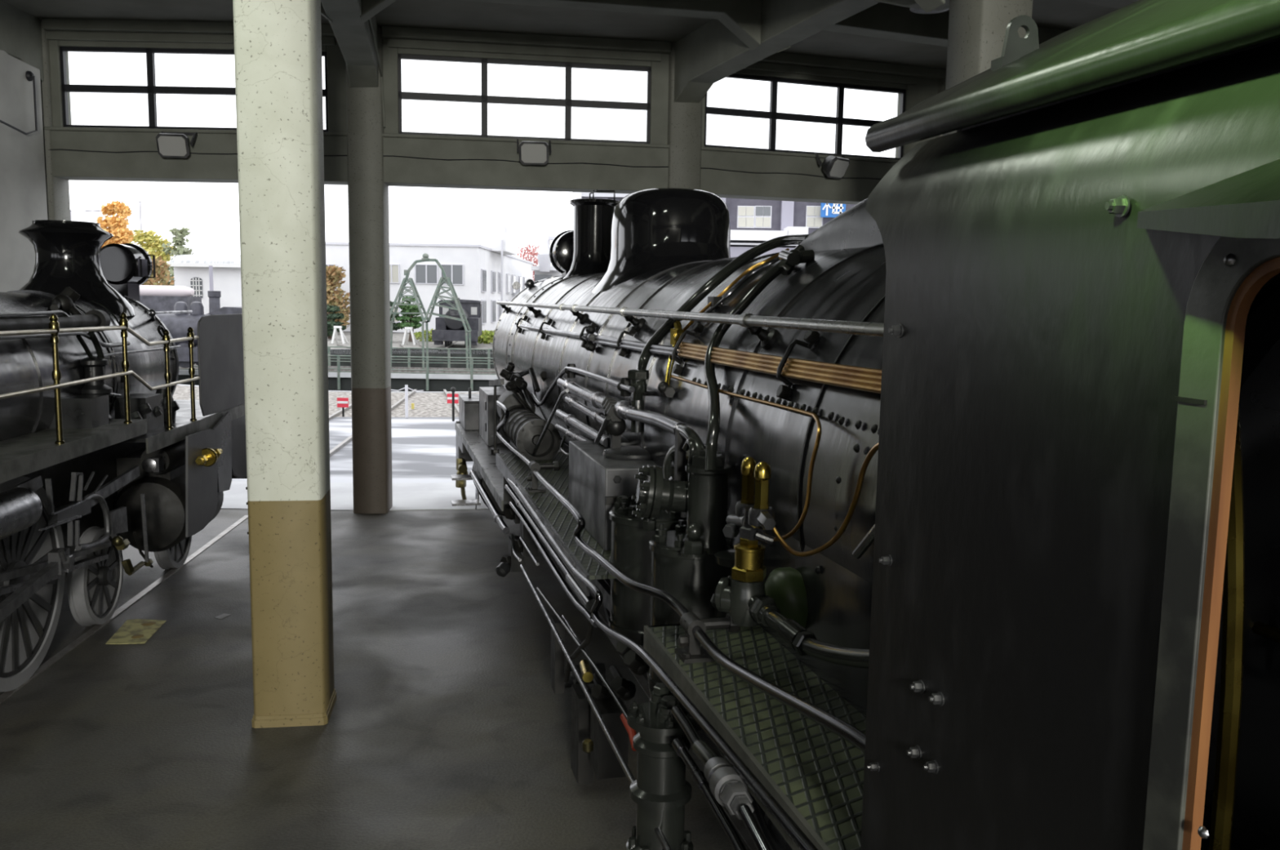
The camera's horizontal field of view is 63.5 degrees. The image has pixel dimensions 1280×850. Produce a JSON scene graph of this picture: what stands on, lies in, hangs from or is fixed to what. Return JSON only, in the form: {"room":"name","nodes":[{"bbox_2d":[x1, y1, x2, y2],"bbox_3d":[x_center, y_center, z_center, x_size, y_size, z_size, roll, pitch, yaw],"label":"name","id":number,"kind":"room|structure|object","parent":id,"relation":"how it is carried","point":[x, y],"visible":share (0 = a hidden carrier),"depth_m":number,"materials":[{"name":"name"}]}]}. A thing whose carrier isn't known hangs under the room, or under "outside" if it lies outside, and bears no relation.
{"room":"locomotive shed","nodes":[
{"label":"locomotive shed","id":0,"kind":"room"},
{"bbox_2d":[0,49,47,292],"bbox_3d":[-7.353,-1.742,11.489,0.220,5.976,2.404,1,7,1],"label":"wall","id":1,"kind":"structure","parent":0,"point":[23,192],"depth_m":12.01,"materials":[{"name":"white paint"}]},
{"bbox_2d":[0,71,37,134],"bbox_3d":[-7.172,-3.663,11.259,0.160,0.771,2.010,1,7,0],"label":"wire hook","id":2,"kind":"object","parent":1,"relation":"attached to","point":[29,75],"visible":1,"depth_m":12.12,"materials":[{"name":"black metal"}]},
{"bbox_2d":[41,17,347,185],"bbox_3d":[-5.370,-4.096,12.717,4.030,2.140,0.500,1,7,-1],"label":"wall","id":3,"kind":"structure","parent":0,"point":[68,165],"depth_m":12.64,"materials":[{"name":"grey paint"}]},
{"bbox_2d":[155,131,197,158],"bbox_3d":[-5.611,-3.394,12.495,0.420,0.341,0.324,1,7,-1],"label":"floodlight","id":4,"kind":"object","parent":3,"relation":"attached to","point":[169,144],"visible":1,"depth_m":12.40,"materials":[{"name":"grey paint"}]},
{"bbox_2d":[59,46,328,131],"bbox_3d":[-5.446,-4.100,12.696,3.247,0.970,0.060,1,7,-1],"label":"window","id":5,"kind":"structure","parent":3,"relation":"in","point":[151,89],"depth_m":12.66,"materials":[{"name":"black metal"}]},
{"bbox_2d":[172,385,479,417],"bbox_3d":[-8.364,-1.020,31.575,37.386,0.250,15.909,1,7,0],"label":"ground","id":6,"kind":"structure","parent":0,"point":[425,404],"depth_m":27.13,"materials":[{"name":"grey stone"}]},
{"bbox_2d":[178,348,494,391],"bbox_3d":[-8.351,-1.836,43.005,25.800,1.400,25.800,1,7,0],"label":"wall","id":7,"kind":"structure","parent":0,"point":[440,353],"depth_m":55.16,"materials":[{"name":"concrete"}]},
{"bbox_2d":[176,348,492,392],"bbox_3d":[-8.342,-2.407,42.936,26.100,0.250,26.100,1,7,0],"label":"trim","id":8,"kind":"structure","parent":7,"relation":"on","point":[420,351],"depth_m":31.24,"materials":[{"name":"concrete"}]},
{"bbox_2d":[231,417,473,483],"bbox_3d":[-8.374,-0.401,26.363,54.345,0.250,23.010,1,7,0],"label":"pavement","id":9,"kind":"structure","parent":0,"point":[424,449],"depth_m":18.64,"materials":[{"name":"grey concrete"}]},
{"bbox_2d":[337,397,348,416],"bbox_3d":[-6.786,-0.405,23.644,0.254,0.435,0.060,1,7,0],"label":"sign","id":10,"kind":"object","parent":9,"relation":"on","point":[343,402],"visible":1,"depth_m":23.61,"materials":[{"name":"red metal"}]},
{"bbox_2d":[328,389,417,457],"bbox_3d":[-6.314,0.017,22.023,1.137,0.100,16.900,0,7,-6],"label":"rails","id":11,"kind":"object","parent":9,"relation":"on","point":[342,444],"visible":0.11,"depth_m":23.67,"materials":[{"name":"grey metal"}]},
{"bbox_2d":[404,384,408,417],"bbox_3d":[-5.327,-0.538,23.615,0.065,0.752,0.065,4,7,22],"label":"barrier post","id":12,"kind":"object","parent":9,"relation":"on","point":[406,385],"visible":1,"depth_m":23.59,"materials":[{"name":"grey metal"}]},
{"bbox_2d":[391,387,423,391],"bbox_3d":[-5.496,-0.887,25.220,0.816,0.358,3.197,-2,7,-20],"label":"rope","id":13,"kind":"object","parent":12,"relation":"hanging from","point":[402,388],"visible":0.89,"depth_m":25.00,"materials":[{"name":"grey fabric"}]},
{"bbox_2d":[447,393,458,403],"bbox_3d":[-4.273,-0.430,23.636,0.254,0.568,0.060,1,7,0],"label":"sign","id":14,"kind":"object","parent":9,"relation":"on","point":[449,395],"visible":0.57,"depth_m":23.59,"materials":[{"name":"red metal"}]},
{"bbox_2d":[450,386,456,421],"bbox_3d":[-4.171,-0.466,23.118,0.114,0.766,0.114,4,7,22],"label":"marker post","id":15,"kind":"object","parent":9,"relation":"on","point":[453,389],"visible":1,"depth_m":23.09,"materials":[{"name":"metal"}]},
{"bbox_2d":[0,480,750,849],"bbox_3d":[-1.537,2.252,5.310,31.000,0.310,26.000,1,7,0],"label":"floor","id":16,"kind":"structure","parent":0,"point":[447,727],"depth_m":6.73,"materials":[{"name":"concrete"}]},
{"bbox_2d":[40,19,71,220],"bbox_3d":[-7.435,-1.927,12.997,0.430,5.980,0.440,0,7,-5],"label":"concrete column","id":17,"kind":"structure","parent":16,"relation":"on","point":[58,204],"depth_m":12.64,"materials":[{"name":"paint"}]},
{"bbox_2d":[0,515,248,703],"bbox_3d":[-4.803,1.944,6.400,1.132,0.060,13.100,0,7,-6],"label":"rails","id":18,"kind":"object","parent":16,"relation":"on","point":[45,665],"visible":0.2,"depth_m":8.87,"materials":[{"name":"grey metal"}]},
{"bbox_2d":[0,219,248,691],"bbox_3d":[-4.728,0.328,5.712,2.700,3.374,12.115,0,7,-6],"label":"steam locomotive","id":19,"kind":"object","parent":18,"relation":"on","point":[99,457],"visible":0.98,"depth_m":8.29,"materials":[{"name":"black paint"}]},
{"bbox_2d":[105,618,166,644],"bbox_3d":[-4.120,1.678,8.457,0.328,0.012,0.647,0,7,-9],"label":"paper sheet","id":20,"kind":"object","parent":16,"relation":"on","point":[133,630],"visible":1,"depth_m":8.43,"materials":[{"name":"yellow paper"}]},
{"bbox_2d":[214,613,231,618],"bbox_3d":[-3.584,1.641,8.877,0.080,0.003,0.142,3,7,15],"label":"paper scrap","id":21,"kind":"object","parent":16,"relation":"on","point":[224,615],"visible":1,"depth_m":8.88,"materials":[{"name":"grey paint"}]},
{"bbox_2d":[232,0,336,728],"bbox_3d":[-2.235,-1.071,6.507,0.469,6.000,0.464,0,7,-9],"label":"concrete column","id":22,"kind":"structure","parent":16,"relation":"on","point":[277,43],"depth_m":6.39,"materials":[{"name":"paint"}]},
{"bbox_2d":[346,26,392,513],"bbox_3d":[-3.406,-1.867,13.046,0.430,5.980,0.440,0,7,-5],"label":"concrete column","id":23,"kind":"structure","parent":16,"relation":"on","point":[367,192],"depth_m":12.89,"materials":[{"name":"paint"}]},
{"bbox_2d":[597,611,757,849],"bbox_3d":[0.756,1.990,6.774,1.132,0.060,14.200,-1,7,-14],"label":"rails","id":24,"kind":"object","parent":16,"relation":"on","point":[739,824],"visible":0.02,"depth_m":6.13,"materials":[{"name":"grey metal"}]},
{"bbox_2d":[667,42,702,190],"bbox_3d":[0.505,-1.877,13.657,0.430,5.980,0.440,-1,7,-14],"label":"concrete column","id":25,"kind":"structure","parent":16,"relation":"on","point":[684,119],"depth_m":13.23,"materials":[{"name":"paint"}]},
{"bbox_2d":[450,0,1279,849],"bbox_3d":[0.601,-0.028,6.902,2.935,4.012,15.915,-1,7,-14],"label":"steam locomotive","id":26,"kind":"object","parent":16,"relation":"on","point":[948,514],"visible":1,"depth_m":1.99,"materials":[{"name":"black paint"}]},
{"bbox_2d":[579,659,593,682],"bbox_3d":[-0.300,1.369,5.767,0.060,0.059,0.201,0,7,-8],"label":"cup","id":27,"kind":"object","parent":26,"relation":"on","point":[584,665],"depth_m":5.70,"materials":[{"name":"gold metal"}]},
{"bbox_2d":[1137,159,1279,238],"bbox_3d":[0.769,-0.212,0.741,0.138,0.150,1.305,-1,7,-14],"label":"hood","id":28,"kind":"object","parent":26,"relation":"attached to","point":[1205,198],"depth_m":1.15,"materials":[{"name":"green metal"}]},
{"bbox_2d":[935,70,946,137],"bbox_3d":[4.257,-1.969,14.937,0.430,5.980,0.440,-2,7,-24],"label":"concrete column","id":29,"kind":"structure","parent":16,"relation":"on","point":[941,82],"depth_m":14.35,"materials":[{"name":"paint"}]},
{"bbox_2d":[942,0,1033,136],"bbox_3d":[2.569,-1.162,7.913,0.440,6.000,0.440,-1,7,-17],"label":"concrete column","id":30,"kind":"structure","parent":16,"relation":"on","point":[977,28],"depth_m":7.52,"materials":[{"name":"paint"}]},
{"bbox_2d":[327,331,493,349],"bbox_3d":[-8.342,-2.357,42.942,320.000,0.250,320.000,1,7,0],"label":"yard","id":31,"kind":"structure","parent":0,"point":[397,337],"depth_m":62.09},
{"bbox_2d":[70,201,152,230],"bbox_3d":[-46.193,-13.978,89.054,9.081,10.474,0.090,1,7,0],"label":"overhead wires","id":32,"kind":"object","parent":31,"relation":"on","point":[120,202],"visible":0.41,"depth_m":88.51,"materials":[{"name":"grey"}]},
{"bbox_2d":[96,200,133,247],"bbox_3d":[-37.426,-11.414,74.221,4.554,9.228,3.786,1,7,0],"label":"autumn tree","id":33,"kind":"object","parent":31,"relation":"on","point":[116,225],"visible":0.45,"depth_m":73.36,"materials":[{"name":"orange plant"}]},
{"bbox_2d":[128,229,176,275],"bbox_3d":[-40.315,-12.083,85.146,5.539,7.856,4.682,1,7,0],"label":"autumn tree","id":34,"kind":"object","parent":31,"relation":"on","point":[154,243],"visible":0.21,"depth_m":84.25,"materials":[{"name":"yellow plant"}]},
{"bbox_2d":[142,256,175,285],"bbox_3d":[-31.599,-8.351,66.418,4.267,5.244,4.406,1,7,0],"label":"autumn tree","id":35,"kind":"object","parent":31,"relation":"on","point":[160,271],"visible":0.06,"depth_m":66.14,"materials":[{"name":"orange plant"}]},
{"bbox_2d":[138,284,201,314],"bbox_3d":[-27.995,-6.208,57.727,6.368,3.163,1.800,1,7,0],"label":"wagon","id":36,"kind":"object","parent":31,"relation":"on","point":[157,298],"visible":0.23,"depth_m":57.24,"materials":[{"name":"grey"}]},
{"bbox_2d":[159,226,194,285],"bbox_3d":[-37.149,-11.881,83.206,2.987,8.021,2.774,1,7,0],"label":"tree","id":37,"kind":"object","parent":31,"relation":"on","point":[179,240],"visible":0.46,"depth_m":82.58,"materials":[{"name":"green plant"}]},
{"bbox_2d":[155,290,242,368],"bbox_3d":[-16.600,-3.611,38.930,4.928,2.868,2.500,1,7,0],"label":"locomotive","id":38,"kind":"object","parent":31,"relation":"on","point":[177,324],"visible":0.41,"depth_m":38.30,"materials":[{"name":"black metal"}]},
{"bbox_2d":[168,254,241,314],"bbox_3d":[-28.665,-9.640,76.427,7.141,5.700,11.250,1,7,0],"label":"building","id":39,"kind":"structure","parent":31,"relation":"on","point":[192,271],"depth_m":71.35,"materials":[{"name":"white paint"}]},
{"bbox_2d":[208,265,213,290],"bbox_3d":[-27.133,-7.825,65.588,0.222,4.484,0.222,4,7,22],"label":"signal post","id":40,"kind":"object","parent":31,"relation":"on","point":[211,267],"visible":0.35,"depth_m":65.33,"materials":[{"name":"grey metal"}]},
{"bbox_2d":[326,304,346,339],"bbox_3d":[-19.856,-6.548,65.721,2.214,2.204,1.920,-3,8,-31],"label":"pruned pine","id":41,"kind":"object","parent":31,"relation":"on","point":[331,317],"visible":0.48,"depth_m":65.55,"materials":[{"name":"green plant"}]},
{"bbox_2d":[325,264,350,329],"bbox_3d":[-22.542,-9.046,74.485,3.688,4.965,3.335,1,7,0],"label":"autumn tree","id":42,"kind":"object","parent":31,"relation":"on","point":[334,274],"visible":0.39,"depth_m":74.21,"materials":[{"name":"orange plant"}]},
{"bbox_2d":[330,325,348,343],"bbox_3d":[-17.616,-5.293,60.767,0.788,1.062,1.019,1,7,0],"label":"buffer stop","id":43,"kind":"object","parent":31,"relation":"on","point":[335,331],"visible":1,"depth_m":60.31,"materials":[{"name":"white paint"}]},
{"bbox_2d":[390,300,400,330],"bbox_3d":[-15.468,-6.390,63.653,1.671,2.519,1.648,1,7,0],"label":"pruned pine","id":44,"kind":"object","parent":31,"relation":"on","point":[395,327],"visible":0.19,"depth_m":63.49,"materials":[{"name":"green plant"}]},
{"bbox_2d":[395,296,422,342],"bbox_3d":[-14.152,-6.552,63.797,1.882,2.844,1.698,1,7,0],"label":"pruned pine","id":45,"kind":"object","parent":31,"relation":"on","point":[410,321],"visible":0.82,"depth_m":63.41,"materials":[{"name":"green plant"}]},
{"bbox_2d":[401,326,417,345],"bbox_3d":[-13.484,-5.225,60.767,0.788,1.062,1.019,1,7,0],"label":"buffer stop","id":46,"kind":"object","parent":31,"relation":"on","point":[405,336],"visible":0.94,"depth_m":60.31,"materials":[{"name":"white paint"}]},
{"bbox_2d":[400,343,426,347],"bbox_3d":[-12.608,-4.343,57.397,1.137,0.100,4.800,-1,7,-16],"label":"rails","id":47,"kind":"object","parent":31,"relation":"on","point":[401,344],"visible":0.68,"depth_m":58.08,"materials":[{"name":"grey metal"}]},
{"bbox_2d":[413,328,435,341],"bbox_3d":[-12.984,-5.673,65.814,3.031,0.955,1.113,1,7,0],"label":"hedge","id":48,"kind":"object","parent":31,"relation":"on","point":[418,335],"visible":0.23,"depth_m":65.66,"materials":[{"name":"green plant"}]},
{"bbox_2d":[325,213,533,332],"bbox_3d":[-17.961,-14.162,97.985,13.906,9.624,38.120,1,7,0],"label":"office building","id":49,"kind":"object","parent":31,"relation":"on","point":[480,263],"visible":0.62,"depth_m":79.46,"materials":[{"name":"grey"}]},
{"bbox_2d":[445,341,469,348],"bbox_3d":[-10.697,-4.870,62.035,1.137,0.100,13.200,0,7,-7],"label":"rails","id":50,"kind":"object","parent":31,"relation":"on","point":[453,342],"visible":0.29,"depth_m":59.66,"materials":[{"name":"grey metal"}]},
{"bbox_2d":[431,297,483,346],"bbox_3d":[-10.480,-5.948,59.730,2.600,2.740,5.850,0,7,-6],"label":"locomotive","id":51,"kind":"object","parent":50,"relation":"on","point":[448,331],"visible":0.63,"depth_m":58.06,"materials":[{"name":"black metal"}]},
{"bbox_2d":[477,329,494,343],"bbox_3d":[-9.334,-5.381,63.823,2.663,1.014,1.092,1,7,0],"label":"hedge","id":52,"kind":"object","parent":31,"relation":"on","point":[485,340],"visible":0.43,"depth_m":63.55,"materials":[{"name":"green plant"}]},
{"bbox_2d":[516,244,539,281],"bbox_3d":[-12.946,-16.842,123.095,5.324,9.129,4.789,1,7,0],"label":"maple tree","id":53,"kind":"object","parent":31,"relation":"on","point":[527,250],"visible":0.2,"depth_m":121.96,"materials":[{"name":"red plant"}]},
{"bbox_2d":[531,233,561,281],"bbox_3d":[-8.145,-13.812,102.752,4.129,9.644,12.700,1,7,0],"label":"building","id":54,"kind":"structure","parent":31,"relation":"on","point":[544,269],"depth_m":97.07,"materials":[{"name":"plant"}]},
{"bbox_2d":[572,191,854,257],"bbox_3d":[10.690,-11.619,66.971,29.310,8.926,16.200,1,7,0],"label":"building","id":55,"kind":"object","parent":31,"relation":"on","point":[753,222],"visible":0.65,"depth_m":60.83,"materials":[{"name":"grey"}]},
{"bbox_2d":[820,202,845,217],"bbox_3d":[11.244,-12.672,60.206,1.419,1.183,0.280,1,7,0],"label":"sign board","id":56,"kind":"object","parent":55,"relation":"attached to","point":[827,210],"visible":0.56,"depth_m":60.11,"materials":[{"name":"blue paint"}]},
{"bbox_2d":[443,389,458,414],"bbox_3d":[-3.214,0.003,22.559,1.137,0.100,16.900,-1,7,-14],"label":"rails","id":57,"kind":"object","parent":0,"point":[456,408],"visible":0.14,"depth_m":26.07,"materials":[{"name":"grey metal"}]},
{"bbox_2d":[381,26,671,193],"bbox_3d":[-1.407,-4.071,13.048,3.988,2.140,0.500,0,7,-9],"label":"wall","id":58,"kind":"structure","parent":0,"point":[397,171],"depth_m":12.91,"materials":[{"name":"grey paint"}]},
{"bbox_2d":[47,149,881,179],"bbox_3d":[-1.464,-3.334,13.279,11.920,0.036,0.671,0,7,-9],"label":"wire","id":59,"kind":"object","parent":58,"relation":"attached to","point":[47,149],"visible":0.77,"depth_m":12.94,"materials":[{"name":"black metal"}]},
{"bbox_2d":[397,53,650,143],"bbox_3d":[-1.428,-4.074,13.024,3.147,0.970,0.060,0,7,-9],"label":"window","id":60,"kind":"structure","parent":58,"relation":"in","point":[484,99],"depth_m":12.99,"materials":[{"name":"black metal"}]},
{"bbox_2d":[516,137,551,164],"bbox_3d":[-1.312,-3.395,12.838,0.420,0.341,0.324,0,7,-9],"label":"floodlight","id":61,"kind":"object","parent":58,"relation":"attached to","point":[531,153],"visible":1,"depth_m":12.74,"materials":[{"name":"grey paint"}]},
{"bbox_2d":[0,0,1117,70],"bbox_3d":[-1.435,-3.977,4.561,31.000,0.300,26.000,1,7,0],"label":"ceiling","id":62,"kind":"structure","parent":0,"point":[457,15],"depth_m":12.10,"materials":[{"name":"concrete"}]},
{"bbox_2d":[0,0,44,81],"bbox_3d":[-7.237,-3.636,5.997,0.340,0.950,13.116,1,7,-1],"label":"ceiling beam","id":63,"kind":"structure","parent":62,"relation":"attached to","point":[20,32],"depth_m":12.04,"materials":[{"name":"grey paint"}]},
{"bbox_2d":[320,2,332,22],"bbox_3d":[-5.089,-4.253,9.929,4.162,0.594,0.280,1,7,-2],"label":"ceiling beam","id":64,"kind":"structure","parent":62,"relation":"attached to","point":[322,11],"depth_m":9.90,"materials":[{"name":"grey paint"}]},
{"bbox_2d":[320,0,378,87],"bbox_3d":[-2.131,-3.579,6.220,0.340,0.950,12.998,0,7,-11],"label":"ceiling beam","id":65,"kind":"structure","parent":62,"relation":"attached to","point":[354,38],"depth_m":11.02,"materials":[{"name":"grey paint"}]},
{"bbox_2d":[368,18,385,127],"bbox_3d":[-2.958,-3.917,11.590,0.051,0.813,2.064,0,7,-10],"label":"conduit pipe","id":66,"kind":"object","parent":65,"relation":"attached to","point":[370,20],"visible":0.84,"depth_m":12.39,"materials":[{"name":"grey metal"}]},
{"bbox_2d":[360,0,761,50],"bbox_3d":[-0.739,-4.243,10.443,4.033,0.594,0.280,0,7,-12],"label":"ceiling beam","id":67,"kind":"structure","parent":62,"relation":"attached to","point":[743,18],"depth_m":10.59,"materials":[{"name":"grey paint"}]},
{"bbox_2d":[674,0,950,102],"bbox_3d":[2.636,-3.630,7.293,0.340,0.950,12.534,-1,7,-19],"label":"ceiling beam","id":68,"kind":"structure","parent":62,"relation":"attached to","point":[711,53],"depth_m":11.23,"materials":[{"name":"grey paint"}]},
{"bbox_2d":[777,3,1066,53],"bbox_3d":[3.458,-4.329,11.730,4.183,0.594,0.280,-2,7,-22],"label":"ceiling beam","id":69,"kind":"structure","parent":62,"relation":"attached to","point":[879,20],"depth_m":11.36,"materials":[{"name":"grey paint"}]},
{"bbox_2d":[909,8,949,13],"bbox_3d":[2.859,-4.261,10.158,0.400,0.335,0.400,1,7,0],"label":"pendant lamp","id":70,"kind":"object","parent":62,"relation":"hanging from","point":[913,10],"visible":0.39,"depth_m":10.29,"materials":[{"name":"grey metal"}]},
{"bbox_2d":[914,0,945,13],"bbox_3d":[0.102,-3.648,7.289,4.504,0.994,0.280,-1,7,-15],"label":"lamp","id":71,"kind":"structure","parent":62,"relation":"attached to","point":[927,6],"depth_m":7.93,"materials":[{"name":"grey metal"}]},
{"bbox_2d":[1075,0,1138,8],"bbox_3d":[4.742,-3.780,9.018,4.844,0.994,0.280,-2,8,-25],"label":"ceiling beam","id":72,"kind":"structure","parent":62,"relation":"attached to","point":[1117,4],"depth_m":8.70,"materials":[{"name":"grey paint"}]},
{"bbox_2d":[700,52,945,204],"bbox_3d":[2.429,-4.122,13.995,3.997,2.140,0.500,-1,7,-19],"label":"wall","id":73,"kind":"structure","parent":0,"point":[920,84],"depth_m":13.81,"materials":[{"name":"grey paint"}]},
{"bbox_2d":[704,73,906,159],"bbox_3d":[2.240,-4.120,13.909,2.995,0.970,0.060,-1,7,-19],"label":"window","id":74,"kind":"structure","parent":73,"relation":"in","point":[772,115],"depth_m":13.84,"materials":[{"name":"black metal"}]},
{"bbox_2d":[813,152,849,179],"bbox_3d":[2.594,-3.461,13.790,0.425,0.344,0.369,-1,7,-19],"label":"floodlight","id":75,"kind":"object","parent":73,"relation":"attached to","point":[835,167],"visible":1,"depth_m":13.72,"materials":[{"name":"grey paint"}]},
{"bbox_3d":[-8.362,-1.191,43.083,25.600,0.100,25.600,1,7,0],"label":"floor","id":76,"kind":"structure","parent":0,"visible":0},
{"bbox_2d":[177,253,502,391],"bbox_3d":[-8.310,-4.303,42.683,24.600,5.475,4.650,1,7,0],"label":"turntable","id":77,"kind":"object","parent":76,"relation":"on","point":[428,379],"visible":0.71,"depth_m":42.27,"materials":[{"name":"grey"}]},
{"bbox_2d":[422,253,429,260],"bbox_3d":[-8.784,-6.894,42.397,0.280,0.277,0.254,1,7,0],"label":"lamp","id":78,"kind":"object","parent":77,"relation":"attached to","point":[425,256],"depth_m":42.31,"materials":[{"name":"green metal"}]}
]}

